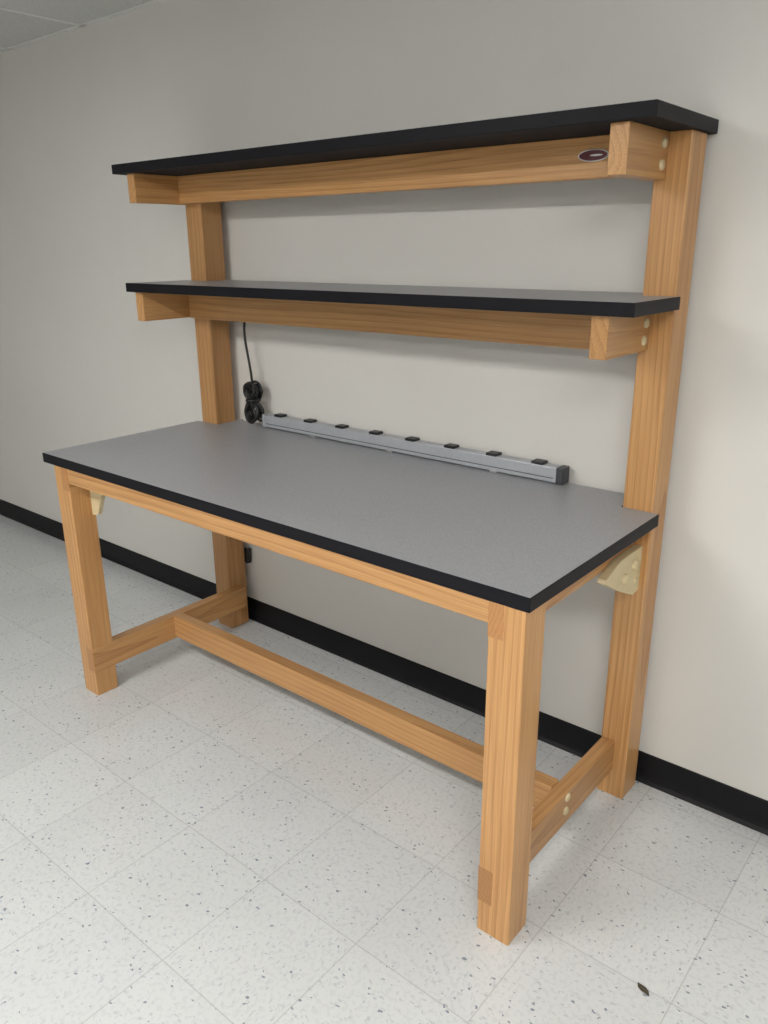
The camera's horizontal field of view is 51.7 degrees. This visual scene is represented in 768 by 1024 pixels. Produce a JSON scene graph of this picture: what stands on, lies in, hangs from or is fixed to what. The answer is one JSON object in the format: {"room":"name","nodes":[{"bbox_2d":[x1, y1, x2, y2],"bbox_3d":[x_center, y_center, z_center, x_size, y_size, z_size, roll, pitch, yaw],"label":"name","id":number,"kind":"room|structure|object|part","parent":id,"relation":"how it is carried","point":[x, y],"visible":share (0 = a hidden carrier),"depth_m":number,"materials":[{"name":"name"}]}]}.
{"room":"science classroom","nodes":[
{"label":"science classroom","id":0,"kind":"room"},
{"bbox_2d":[0,0,151,47],"bbox_3d":[-1.746,-1.002,0.255,8.800,0.100,5.359,14,24,37],"label":"ceiling","id":1,"kind":"structure","parent":0,"point":[15,28],"depth_m":2.97,"materials":[{"name":"tile"}]},
{"bbox_2d":[0,0,165,52],"bbox_3d":[-1.746,-0.954,0.271,8.800,0.008,5.359,14,24,37],"label":"grid","id":2,"kind":"object","parent":1,"relation":"attached to","point":[78,25],"visible":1,"depth_m":3.04,"materials":[{"name":"white metal"}]},
{"bbox_2d":[0,0,767,800],"bbox_3d":[0.002,-0.528,2.633,8.800,2.337,0.100,14,24,37],"label":"wall","id":3,"kind":"structure","parent":0,"point":[168,78],"depth_m":2.41,"materials":[{"name":"paint"}]},
{"bbox_2d":[0,499,767,835],"bbox_3d":[-0.027,0.549,2.948,8.800,0.094,0.016,14,24,37],"label":"baseboard","id":4,"kind":"structure","parent":3,"relation":"attached to","point":[731,803],"depth_m":2.81,"materials":[{"name":"black plastic"}]},
{"bbox_2d":[0,515,767,1023],"bbox_3d":[-1.729,1.308,1.031,8.800,0.100,5.359,14,24,37],"label":"floor","id":5,"kind":"structure","parent":0,"point":[198,838],"depth_m":2.03,"materials":[{"name":"tile"}]},
{"bbox_2d":[42,99,718,945],"bbox_3d":[-0.201,-0.134,2.352,1.876,1.770,0.762,14,24,37],"label":"workbench","id":6,"kind":"object","parent":5,"relation":"on","point":[500,550],"depth_m":2.09,"materials":[{"name":"brown wood"}]},
{"bbox_3d":[-0.821,-0.187,2.809,0.039,0.078,0.665,14,24,37],"label":"rail","id":7,"kind":"part","parent":6,"relation":"part of","materials":[{"name":"brown wood"}]},
{"bbox_3d":[-1.020,0.239,2.731,0.081,0.834,0.082,14,24,37],"label":"leg","id":8,"kind":"part","parent":6,"relation":"part of","materials":[{"name":"brown wood"}]},
{"bbox_3d":[-0.777,-1.110,2.731,0.040,0.092,0.214,14,24,37],"label":"shelf arm","id":9,"kind":"part","parent":6,"relation":"part of","materials":[{"name":"brown wood"}]},
{"bbox_3d":[-0.774,-0.743,2.841,0.041,0.098,0.233,14,24,37],"label":"shelf arm","id":10,"kind":"part","parent":6,"relation":"part of","materials":[{"name":"brown wood"}]},
{"bbox_3d":[-0.641,-0.358,3.078,0.086,1.740,0.092,14,24,37],"label":"post","id":11,"kind":"part","parent":6,"relation":"part of","materials":[{"name":"brown wood"}]},
{"bbox_2d":[274,413,286,417],"bbox_3d":[-0.380,-0.353,2.911,0.038,0.013,0.033,14,24,37],"label":"outlet","id":12,"kind":"object","parent":6,"relation":"attached to","point":[280,415],"depth_m":2.90,"materials":[{"name":"black plastic"}]},
{"bbox_2d":[304,418,316,422],"bbox_3d":[-0.262,-0.323,2.819,0.038,0.013,0.033,14,24,37],"label":"outlet","id":13,"kind":"object","parent":6,"relation":"attached to","point":[309,420],"depth_m":2.81,"materials":[{"name":"black plastic"}]},
{"bbox_2d":[335,424,348,428],"bbox_3d":[-0.144,-0.292,2.726,0.038,0.013,0.033,14,24,37],"label":"outlet","id":14,"kind":"object","parent":6,"relation":"attached to","point":[340,426],"depth_m":2.72,"materials":[{"name":"black plastic"}]},
{"bbox_2d":[369,430,382,434],"bbox_3d":[-0.027,-0.262,2.634,0.038,0.013,0.033,14,24,37],"label":"outlet","id":15,"kind":"object","parent":6,"relation":"attached to","point":[374,432],"depth_m":2.62,"materials":[{"name":"black plastic"}]},
{"bbox_2d":[125,280,680,317],"bbox_3d":[-0.074,-0.643,2.324,1.832,0.030,0.362,14,24,37],"label":"shelf","id":16,"kind":"object","parent":6,"relation":"attached to","point":[652,302],"depth_m":2.01,"materials":[{"name":"grey laminate"}]},
{"bbox_3d":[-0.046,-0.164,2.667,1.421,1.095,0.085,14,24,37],"label":"power strip","id":17,"kind":"part","parent":6,"relation":"part of","materials":[{"name":"silver metal"}]},
{"bbox_2d":[405,436,419,441],"bbox_3d":[0.091,-0.232,2.541,0.038,0.013,0.033,14,24,37],"label":"outlet","id":18,"kind":"object","parent":6,"relation":"attached to","point":[408,439],"depth_m":2.53,"materials":[{"name":"black plastic"}]},
{"bbox_2d":[111,99,718,175],"bbox_3d":[-0.080,-1.009,2.224,1.870,0.030,0.357,14,24,37],"label":"shelf","id":19,"kind":"object","parent":6,"relation":"attached to","point":[589,125],"depth_m":1.91,"materials":[{"name":"grey laminate"}]},
{"bbox_2d":[444,443,458,448],"bbox_3d":[0.209,-0.202,2.449,0.038,0.013,0.033,14,24,37],"label":"outlet","id":20,"kind":"object","parent":6,"relation":"attached to","point":[450,445],"depth_m":2.44,"materials":[{"name":"black plastic"}]},
{"bbox_2d":[486,450,501,456],"bbox_3d":[0.326,-0.172,2.356,0.038,0.013,0.033,14,24,37],"label":"outlet","id":21,"kind":"object","parent":6,"relation":"attached to","point":[491,453],"depth_m":2.35,"materials":[{"name":"black plastic"}]},
{"bbox_3d":[0.271,0.570,1.716,0.084,0.834,0.082,14,24,37],"label":"leg","id":22,"kind":"part","parent":6,"relation":"part of","materials":[{"name":"brown wood"}]},
{"bbox_2d":[531,458,547,464],"bbox_3d":[0.444,-0.142,2.264,0.038,0.013,0.033,14,24,37],"label":"outlet","id":23,"kind":"object","parent":6,"relation":"attached to","point":[537,461],"depth_m":2.26,"materials":[{"name":"black plastic"}]},
{"bbox_3d":[0.434,0.135,1.822,0.037,0.078,0.665,14,24,37],"label":"rail","id":24,"kind":"part","parent":6,"relation":"part of","materials":[{"name":"brown wood"}]},
{"bbox_3d":[0.540,-0.407,1.807,0.041,0.095,0.233,14,24,37],"label":"shelf arm","id":25,"kind":"part","parent":6,"relation":"part of","materials":[{"name":"brown wood"}]},
{"bbox_3d":[0.545,-0.767,1.693,0.042,0.100,0.214,14,24,37],"label":"shelf arm","id":26,"kind":"part","parent":6,"relation":"part of","materials":[{"name":"brown wood"}]},
{"bbox_3d":[0.673,-0.021,2.046,0.080,1.740,0.092,14,24,37],"label":"post","id":27,"kind":"part","parent":6,"relation":"part of","materials":[{"name":"brown wood"}]},
{"bbox_2d":[638,982,648,995],"bbox_3d":[0.552,1.015,1.686,0.015,0.006,0.036,-8,20,-20],"label":"scrap","id":28,"kind":"object","parent":5,"relation":"on","point":[641,987],"visible":1,"depth_m":1.69,"materials":[{"name":"brown"}]}
]}

